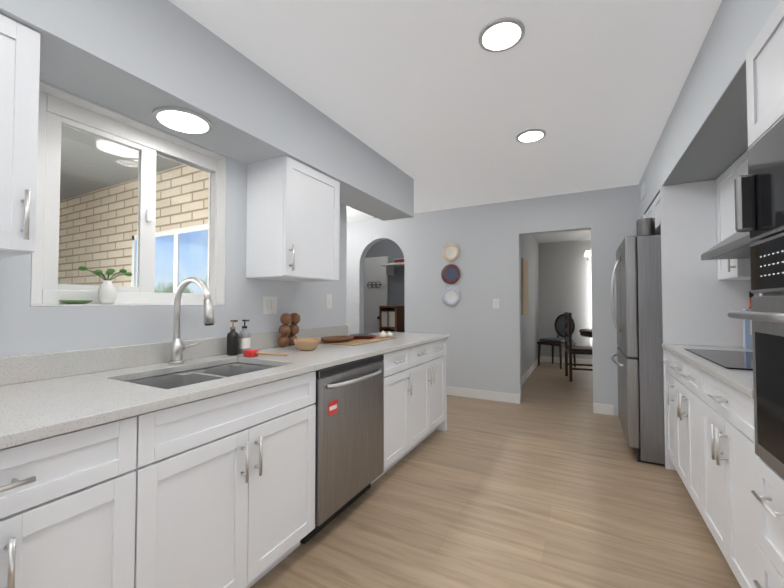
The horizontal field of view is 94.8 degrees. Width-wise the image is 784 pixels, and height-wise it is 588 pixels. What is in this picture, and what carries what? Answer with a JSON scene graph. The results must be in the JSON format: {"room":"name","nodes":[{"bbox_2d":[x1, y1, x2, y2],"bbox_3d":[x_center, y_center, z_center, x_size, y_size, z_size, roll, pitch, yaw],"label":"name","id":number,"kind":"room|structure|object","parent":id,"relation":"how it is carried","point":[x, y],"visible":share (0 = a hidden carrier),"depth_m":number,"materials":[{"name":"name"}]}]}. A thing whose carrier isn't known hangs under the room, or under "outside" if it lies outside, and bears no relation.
{"room":"kitchen","nodes":[
{"label":"kitchen","id":0,"kind":"room"},
{"bbox_2d":[0,79,346,356],"bbox_3d":[-1.497,0.002,1.274,0.150,2.440,4.380,-1,-2,28],"label":"wall","id":1,"kind":"structure","parent":0,"point":[26,328],"depth_m":1.89,"materials":[{"name":"grey paint"}]},
{"bbox_2d":[0,14,40,258],"bbox_3d":[-1.457,-0.491,0.811,0.364,0.703,0.900,-1,-2,28],"label":"upper cabinet","id":2,"kind":"object","parent":1,"relation":"attached to","point":[19,73],"visible":1,"depth_m":1.10,"materials":[{"name":"white wood"}]},
{"bbox_2d":[30,82,225,305],"bbox_3d":[-1.231,-0.381,1.774,0.138,0.866,0.832,-1,-2,28],"label":"window","id":3,"kind":"structure","parent":1,"relation":"in","point":[144,205],"depth_m":1.71,"materials":[{"name":"white plastic"}]},
{"bbox_2d":[59,300,92,303],"bbox_3d":[-1.327,0.031,1.517,0.070,0.016,0.116,-1,-2,28],"label":"plate","id":4,"kind":"object","parent":3,"relation":"on","point":[76,301],"visible":1,"depth_m":1.50,"materials":[{"name":"green ceramic"}]},
{"bbox_2d":[78,266,131,303],"bbox_3d":[-1.276,-0.039,1.616,0.064,0.162,0.207,-1,-2,28],"label":"vase","id":5,"kind":"object","parent":3,"relation":"on","point":[106,292],"visible":0.96,"depth_m":1.60,"materials":[{"name":"white ceramic"}]},
{"bbox_2d":[263,296,276,313],"bbox_3d":[-0.808,0.070,2.395,0.007,0.118,0.118,-1,-2,28],"label":"light switch","id":6,"kind":"object","parent":1,"relation":"attached to","point":[269,304],"visible":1,"depth_m":2.39,"materials":[{"name":"white plastic"}]},
{"bbox_2d":[246,156,339,281],"bbox_3d":[-0.620,-0.453,2.381,0.364,0.703,0.520,-1,-2,28],"label":"upper cabinet","id":7,"kind":"object","parent":1,"relation":"attached to","point":[293,222],"visible":1,"depth_m":2.20,"materials":[{"name":"white wood"}]},
{"bbox_2d":[326,294,331,308],"bbox_3d":[-0.514,0.053,2.948,0.007,0.118,0.072,-1,-2,28],"label":"outlet","id":8,"kind":"object","parent":1,"relation":"attached to","point":[328,300],"visible":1,"depth_m":2.94,"materials":[{"name":"white plastic"}]},
{"bbox_2d":[365,239,404,330],"bbox_3d":[0.055,0.133,6.643,2.020,2.440,0.120,-1,-2,28],"label":"wall","id":9,"kind":"structure","parent":0,"point":[391,250],"depth_m":6.60,"materials":[{"name":"grey paint"}]},
{"bbox_2d":[364,256,387,333],"bbox_3d":[-0.461,0.326,6.775,0.820,2.060,0.121,-1,-2,28],"label":"pantry door","id":10,"kind":"structure","parent":9,"relation":"in","point":[377,296],"depth_m":6.74,"materials":[{"name":"white wood"}]},
{"bbox_2d":[380,258,403,275],"bbox_3d":[0.296,-0.516,6.280,0.996,0.320,0.318,-1,-2,28],"label":"shelf","id":11,"kind":"object","parent":9,"relation":"attached to","point":[389,268],"visible":0.38,"depth_m":6.34,"materials":[{"name":"white wood"}]},
{"bbox_2d":[169,0,721,243],"bbox_3d":[0.746,-1.221,3.197,7.350,0.100,10.070,-1,-2,28],"label":"ceiling","id":12,"kind":"structure","parent":0,"point":[438,104],"depth_m":2.00,"materials":[{"name":"white paint"}]},
{"bbox_2d":[0,0,413,220],"bbox_3d":[-1.120,-1.020,1.473,0.348,0.383,5.038,-1,-2,28],"label":"soffit","id":13,"kind":"structure","parent":12,"relation":"attached to","point":[140,60],"depth_m":1.61,"materials":[{"name":"grey paint"}]},
{"bbox_2d":[152,106,212,134],"bbox_3d":[-0.981,-0.815,1.699,0.246,0.012,0.246,-1,-2,28],"label":"light","id":14,"kind":"object","parent":13,"relation":"attached to","point":[181,120],"visible":0.98,"depth_m":1.68,"materials":[{"name":"grey plastic"}]},
{"bbox_2d":[479,17,524,51],"bbox_3d":[0.508,-1.201,1.674,0.206,0.012,0.206,-1,-2,28],"label":"recessed light","id":15,"kind":"object","parent":12,"relation":"in","point":[502,34],"visible":0.98,"depth_m":1.66,"materials":[{"name":"grey plastic"}]},
{"bbox_2d":[516,129,545,142],"bbox_3d":[1.030,-1.176,2.676,0.206,0.012,0.206,-1,-2,28],"label":"recessed light","id":16,"kind":"object","parent":12,"relation":"in","point":[530,135],"visible":0.96,"depth_m":2.65,"materials":[{"name":"grey plastic"}]},
{"bbox_2d":[584,250,590,261],"bbox_3d":[3.504,-0.799,5.917,0.632,0.608,0.618,-1,-2,28],"label":"chandelier","id":17,"kind":"object","parent":12,"relation":"hanging from","point":[587,254],"visible":0.06,"depth_m":6.07,"materials":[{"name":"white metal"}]},
{"bbox_2d":[638,0,779,218],"bbox_3d":[1.377,-1.035,0.856,0.637,0.383,6.296,-1,-2,28],"label":"soffit","id":18,"kind":"structure","parent":12,"relation":"attached to","point":[704,136],"depth_m":1.79,"materials":[{"name":"grey paint"}]},
{"bbox_2d":[346,185,638,415],"bbox_3d":[0.781,0.087,4.784,5.650,2.440,0.120,-1,-2,28],"label":"wall","id":19,"kind":"structure","parent":0,"point":[484,345],"depth_m":4.49,"materials":[{"name":"grey paint"}]},
{"bbox_2d":[441,264,459,283],"bbox_3d":[0.771,-0.269,4.714,0.260,0.260,0.023,-1,-2,28],"label":"plate","id":20,"kind":"object","parent":19,"relation":"attached to","point":[450,273],"visible":1,"depth_m":4.72,"materials":[{"name":"blue ceramic"}]},
{"bbox_2d":[442,243,459,261],"bbox_3d":[0.771,-0.554,4.721,0.240,0.240,0.023,-1,-2,28],"label":"plate","id":21,"kind":"object","parent":19,"relation":"attached to","point":[450,252],"visible":0.9,"depth_m":4.72,"materials":[{"name":"beige ceramic"}]},
{"bbox_2d":[441,286,460,305],"bbox_3d":[0.771,0.021,4.707,0.260,0.260,0.023,-1,-2,28],"label":"plate","id":22,"kind":"object","parent":19,"relation":"attached to","point":[450,295],"visible":0.96,"depth_m":4.71,"materials":[{"name":"white ceramic"}]},
{"bbox_2d":[447,386,519,403],"bbox_3d":[0.847,1.249,4.644,1.528,0.110,0.012,-1,-2,28],"label":"baseboard","id":23,"kind":"structure","parent":19,"relation":"attached to","point":[454,391],"depth_m":4.48,"materials":[{"name":"white wood"}]},
{"bbox_2d":[493,299,498,307],"bbox_3d":[1.280,0.109,4.443,0.072,0.118,0.007,-1,-2,28],"label":"light switch","id":24,"kind":"object","parent":19,"relation":"attached to","point":[495,303],"visible":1,"depth_m":4.44,"materials":[{"name":"white plastic"}]},
{"bbox_2d":[250,361,740,587],"bbox_3d":[0.746,1.318,3.135,7.350,0.100,10.070,-1,-2,28],"label":"floor","id":25,"kind":"structure","parent":0,"point":[549,481],"depth_m":2.03,"materials":[{"name":"brown wood"}]},
{"bbox_2d":[0,416,136,587],"bbox_3d":[-1.171,0.780,0.933,0.724,0.868,0.598,-1,-2,28],"label":"base cabinet","id":26,"kind":"object","parent":25,"relation":"on","point":[67,508],"visible":0.94,"depth_m":0.92,"materials":[{"name":"white wood"}]},
{"bbox_2d":[125,362,315,587],"bbox_3d":[-0.843,0.795,1.548,0.724,0.868,0.793,-1,-2,28],"label":"base cabinet","id":27,"kind":"object","parent":25,"relation":"on","point":[225,490],"visible":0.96,"depth_m":1.31,"materials":[{"name":"white wood"}]},
{"bbox_2d":[300,354,383,543],"bbox_3d":[-0.463,0.811,2.167,0.714,0.866,0.649,-1,-2,28],"label":"dishwasher","id":28,"kind":"object","parent":25,"relation":"on","point":[349,453],"visible":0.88,"depth_m":1.95,"materials":[{"name":"silver metal"}]},
{"bbox_2d":[371,348,411,483],"bbox_3d":[-0.252,0.822,2.658,0.724,0.868,0.408,-1,-2,28],"label":"base cabinet","id":29,"kind":"object","parent":25,"relation":"on","point":[397,390],"visible":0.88,"depth_m":2.51,"materials":[{"name":"white wood"}]},
{"bbox_2d":[379,306,404,331],"bbox_3d":[0.010,0.771,6.373,0.340,1.150,0.368,-1,-2,28],"label":"console","id":30,"kind":"object","parent":25,"relation":"on","point":[389,319],"visible":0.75,"depth_m":6.26,"materials":[{"name":"brown wood"}]},
{"bbox_2d":[398,339,444,460],"bbox_3d":[0.028,0.835,3.183,0.724,0.868,0.778,-1,-2,28],"label":"base cabinet","id":31,"kind":"object","parent":25,"relation":"on","point":[426,368],"visible":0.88,"depth_m":2.98,"materials":[{"name":"white wood"}]},
{"bbox_2d":[436,338,446,430],"bbox_3d":[0.205,0.844,3.554,0.688,0.868,0.040,-1,-2,28],"label":"end panel","id":32,"kind":"object","parent":25,"relation":"on","point":[442,426],"visible":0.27,"depth_m":3.39,"materials":[{"name":"white wood"}]},
{"bbox_2d":[537,314,575,368],"bbox_3d":[3.151,0.864,6.880,0.527,0.992,0.500,1,-2,-32],"label":"dining chair","id":33,"kind":"object","parent":25,"relation":"on","point":[560,331],"visible":0.69,"depth_m":6.92,"materials":[{"name":"brown wood"}]},
{"bbox_2d":[564,312,592,381],"bbox_3d":[3.001,0.804,5.669,0.460,1.050,0.480,0,-1,18],"label":"dining chair","id":34,"kind":"object","parent":25,"relation":"on","point":[570,349],"visible":0.67,"depth_m":5.52,"materials":[{"name":"brown wood"}]},
{"bbox_2d":[579,328,591,337],"bbox_3d":[3.683,0.954,5.755,1.230,0.755,1.230,-1,-2,28],"label":"dining table","id":35,"kind":"object","parent":25,"relation":"on","point":[586,332],"visible":0.12,"depth_m":5.78,"materials":[{"name":"brown wood"}]},
{"bbox_2d":[610,235,664,465],"bbox_3d":[2.334,0.408,2.968,0.905,1.710,0.900,-1,-2,28],"label":"refrigerator","id":36,"kind":"object","parent":25,"relation":"on","point":[637,270],"visible":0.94,"depth_m":2.71,"materials":[{"name":"silver metal"}]},
{"bbox_2d":[636,218,654,236],"bbox_3d":[1.978,-0.520,2.812,0.126,0.134,0.126,-1,-2,28],"label":"steel pot","id":37,"kind":"object","parent":36,"relation":"on","point":[645,226],"visible":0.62,"depth_m":2.76,"materials":[{"name":"silver metal"}]},
{"bbox_2d":[661,350,675,468],"bbox_3d":[2.175,0.814,2.339,0.664,0.868,0.288,-1,-2,28],"label":"base cabinet","id":38,"kind":"object","parent":25,"relation":"on","point":[668,361],"visible":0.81,"depth_m":2.48,"materials":[{"name":"white wood"}]},
{"bbox_2d":[670,355,702,516],"bbox_3d":[1.968,0.805,1.951,0.664,0.868,0.588,-1,-2,28],"label":"base cabinet","id":39,"kind":"object","parent":25,"relation":"on","point":[688,423],"visible":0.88,"depth_m":2.04,"materials":[{"name":"white wood"}]},
{"bbox_2d":[642,180,758,470],"bbox_3d":[2.479,0.235,2.896,0.638,2.053,0.950,-1,-2,28],"label":"wall","id":40,"kind":"structure","parent":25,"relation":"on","point":[700,300],"depth_m":2.56,"materials":[{"name":"white paint"}]},
{"bbox_2d":[700,369,758,587],"bbox_3d":[1.661,0.791,1.374,0.664,0.868,0.716,-1,-2,28],"label":"base cabinet","id":41,"kind":"object","parent":25,"relation":"on","point":[729,498],"visible":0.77,"depth_m":1.46,"materials":[{"name":"white wood"}]},
{"bbox_2d":[662,344,753,398],"bbox_3d":[1.875,0.349,1.770,0.648,0.030,1.596,-1,-2,28],"label":"countertop","id":42,"kind":"structure","parent":41,"relation":"on","point":[741,381],"depth_m":1.67,"materials":[{"name":"stone"}]},
{"bbox_2d":[685,349,752,369],"bbox_3d":[1.895,0.331,1.816,0.520,0.007,0.760,-1,-2,28],"label":"cooktop","id":43,"kind":"object","parent":42,"relation":"in","point":[738,360],"visible":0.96,"depth_m":1.89,"materials":[{"name":"black glass"}]},
{"bbox_2d":[743,309,752,348],"bbox_3d":[2.370,0.219,2.307,0.180,0.255,0.056,-1,-2,28],"label":"cookbook","id":44,"kind":"object","parent":42,"relation":"on","point":[747,334],"visible":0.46,"depth_m":2.32,"materials":[{"name":"blue paper"}]},
{"bbox_2d":[748,291,753,308],"bbox_3d":[2.372,0.163,2.376,0.052,0.370,0.052,-1,-2,28],"label":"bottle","id":45,"kind":"object","parent":42,"relation":"on","point":[750,296],"visible":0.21,"depth_m":2.38,"materials":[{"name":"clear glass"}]},
{"bbox_2d":[746,0,783,587],"bbox_3d":[1.302,0.183,0.730,0.679,2.053,0.780,-1,-2,28],"label":"tall cabinet","id":46,"kind":"object","parent":25,"relation":"on","point":[765,77],"visible":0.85,"depth_m":1.12,"materials":[{"name":"white wood"}]},
{"bbox_2d":[728,233,783,477],"bbox_3d":[1.271,0.170,0.747,0.689,0.700,0.736,-1,-2,28],"label":"wall oven","id":47,"kind":"object","parent":46,"relation":"in","point":[765,315],"visible":1,"depth_m":1.08,"materials":[{"name":"silver metal"}]},
{"bbox_2d":[734,115,783,241],"bbox_3d":[1.182,-0.344,0.807,0.449,0.320,0.736,-1,-2,28],"label":"microwave","id":48,"kind":"object","parent":46,"relation":"in","point":[759,200],"visible":0.96,"depth_m":1.11,"materials":[{"name":"silver metal"}]},
{"bbox_3d":[-1.724,0.755,-0.104,0.724,0.868,1.748,-1,-2,28],"label":"base cabinet","id":49,"kind":"object","parent":25,"relation":"on","visible":0},
{"bbox_2d":[0,325,448,448],"bbox_3d":[-0.955,0.290,1.369,0.708,0.130,5.050,-1,-2,28],"label":"countertop","id":50,"kind":"structure","parent":49,"relation":"on","point":[45,395],"depth_m":1.38,"materials":[{"name":"stone"}]},
{"bbox_2d":[168,277,214,363],"bbox_3d":[-0.928,0.124,1.748,0.303,0.417,0.155,-1,-2,28],"label":"faucet","id":51,"kind":"object","parent":50,"relation":"on","point":[177,349],"visible":1,"depth_m":1.74,"materials":[{"name":"silver metal"}]},
{"bbox_2d":[126,363,273,389],"bbox_3d":[-0.804,0.468,1.596,0.440,0.210,0.640,-1,-2,28],"label":"sink","id":52,"kind":"object","parent":50,"relation":"in","point":[173,380],"visible":0.17,"depth_m":1.68,"materials":[{"name":"silver metal"}]},
{"bbox_2d":[227,320,238,355],"bbox_3d":[-0.902,0.241,2.045,0.064,0.197,0.064,-1,-2,28],"label":"soap bottle","id":53,"kind":"object","parent":50,"relation":"on","point":[232,342],"visible":1,"depth_m":2.02,"materials":[{"name":"black plastic"}]},
{"bbox_2d":[239,319,250,353],"bbox_3d":[-0.865,0.243,2.115,0.065,0.197,0.065,-1,-2,28],"label":"soap bottle","id":54,"kind":"object","parent":50,"relation":"on","point":[244,339],"visible":0.88,"depth_m":2.09,"materials":[{"name":"grey"}]},
{"bbox_2d":[243,349,287,356],"bbox_3d":[-0.690,0.321,1.970,0.233,0.035,0.111,-1,-2,28],"label":"scrub brush","id":55,"kind":"object","parent":50,"relation":"on","point":[250,353],"visible":0.96,"depth_m":1.96,"materials":[{"name":"red plastic"}]},
{"bbox_2d":[277,313,300,346],"bbox_3d":[-0.694,0.235,2.432,0.104,0.228,0.158,-1,-2,28],"label":"decorative sculpture","id":56,"kind":"object","parent":50,"relation":"on","point":[286,329],"visible":0.98,"depth_m":2.38,"materials":[{"name":"brown wood"}]},
{"bbox_2d":[293,338,319,350],"bbox_3d":[-0.536,0.313,2.273,0.168,0.066,0.168,-1,-2,28],"label":"wicker bowl","id":57,"kind":"object","parent":50,"relation":"on","point":[305,344],"visible":1,"depth_m":2.22,"materials":[{"name":"beige wicker"}]},
{"bbox_2d":[319,336,396,345],"bbox_3d":[-0.288,0.358,2.865,0.400,0.004,0.660,-1,-2,28],"label":"placemat","id":58,"kind":"object","parent":50,"relation":"on","point":[353,342],"visible":0.5,"depth_m":2.72,"materials":[{"name":"beige wood"}]},
{"bbox_2d":[321,335,353,342],"bbox_3d":[-0.412,0.337,2.739,0.208,0.030,0.312,-1,-2,28],"label":"wooden board","id":59,"kind":"object","parent":58,"relation":"on","point":[335,339],"visible":1,"depth_m":2.67,"materials":[{"name":"brown wood"}]},
{"bbox_2d":[348,334,377,338],"bbox_3d":[-0.245,0.345,2.990,0.250,0.026,0.250,-1,-2,28],"label":"plates","id":60,"kind":"object","parent":58,"relation":"on","point":[362,336],"visible":0.92,"depth_m":2.95,"materials":[{"name":"red ceramic"}]},
{"bbox_2d":[380,330,392,337],"bbox_3d":[-0.049,0.328,3.031,0.086,0.062,0.116,-1,-2,28],"label":"garlic bulbs","id":61,"kind":"object","parent":58,"relation":"on","point":[384,335],"visible":1,"depth_m":3.00,"materials":[{"name":"white food"}]},
{"bbox_2d":[520,235,538,375],"bbox_3d":[2.200,0.117,6.012,0.120,2.440,3.378,-1,-2,28],"label":"wall","id":62,"kind":"structure","parent":0,"point":[529,250],"depth_m":6.31,"materials":[{"name":"grey paint"}]},
{"bbox_2d":[522,258,528,314],"bbox_3d":[2.094,-0.121,5.665,0.020,0.860,0.600,-1,-2,28],"label":"framed picture","id":63,"kind":"object","parent":62,"relation":"attached to","point":[525,303],"visible":1,"depth_m":5.59,"materials":[{"name":"brown wood"}]},
{"bbox_2d":[522,356,540,384],"bbox_3d":[2.254,1.281,5.937,0.014,0.110,3.330,-1,-2,28],"label":"baseboard","id":64,"kind":"structure","parent":62,"relation":"attached to","point":[526,375],"depth_m":5.97,"materials":[{"name":"white wood"}]},
{"bbox_2d":[538,240,591,358],"bbox_3d":[4.585,0.135,6.723,3.660,2.440,0.120,-1,-2,28],"label":"wall","id":65,"kind":"structure","parent":0,"point":[563,277],"depth_m":7.26,"materials":[{"name":"grey paint"}]},
{"bbox_2d":[541,356,592,363],"bbox_3d":[4.606,1.297,6.606,3.536,0.110,0.012,-1,-2,28],"label":"baseboard","id":66,"kind":"structure","parent":65,"relation":"attached to","point":[543,358],"depth_m":7.22,"materials":[{"name":"white"}]},
{"bbox_2d":[589,257,591,345],"bbox_3d":[4.370,0.182,6.808,1.120,1.850,0.050,-1,-2,28],"label":"dining room window","id":67,"kind":"structure","parent":65,"relation":"in","point":[590,288],"depth_m":7.04,"materials":[{"name":"white"}]},
{"bbox_3d":[1.712,-0.013,0.652,0.120,2.440,6.300,-1,-2,28],"label":"wall","id":68,"kind":"structure","parent":0,"visible":0},
{"bbox_2d":[716,162,750,279],"bbox_3d":[2.289,-0.455,2.265,0.364,0.703,0.366,-1,-2,28],"label":"upper cabinet","id":69,"kind":"object","parent":68,"relation":"attached to","point":[733,269],"visible":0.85,"depth_m":2.32,"materials":[{"name":"white wood"}]},
{"bbox_2d":[735,150,747,176],"bbox_3d":[2.039,-0.602,1.762,0.328,0.434,0.760,-1,-2,28],"label":"upper cabinet","id":70,"kind":"object","parent":68,"relation":"attached to","point":[741,165],"visible":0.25,"depth_m":2.09,"materials":[{"name":"white wood"}]},
{"bbox_2d":[701,232,755,259],"bbox_3d":[1.963,-0.301,1.795,0.494,0.158,0.760,-1,-2,28],"label":"range hood","id":71,"kind":"object","parent":70,"relation":"attached to","point":[736,245],"visible":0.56,"depth_m":1.92,"materials":[{"name":"silver metal"}]},
{"bbox_3d":[-4.773,-0.062,2.935,7.188,2.850,4.228,-1,-2,28],"label":"brick","id":72,"kind":"object","parent":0,"visible":0},
{"bbox_2d":[144,305,192,305],"bbox_3d":[-2.421,0.274,4.031,1.800,2.030,0.028,-1,-2,28],"label":"sliding door","id":73,"kind":"structure","parent":72,"relation":"attached to","point":[166,305],"depth_m":4.13,"materials":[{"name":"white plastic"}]}
]}

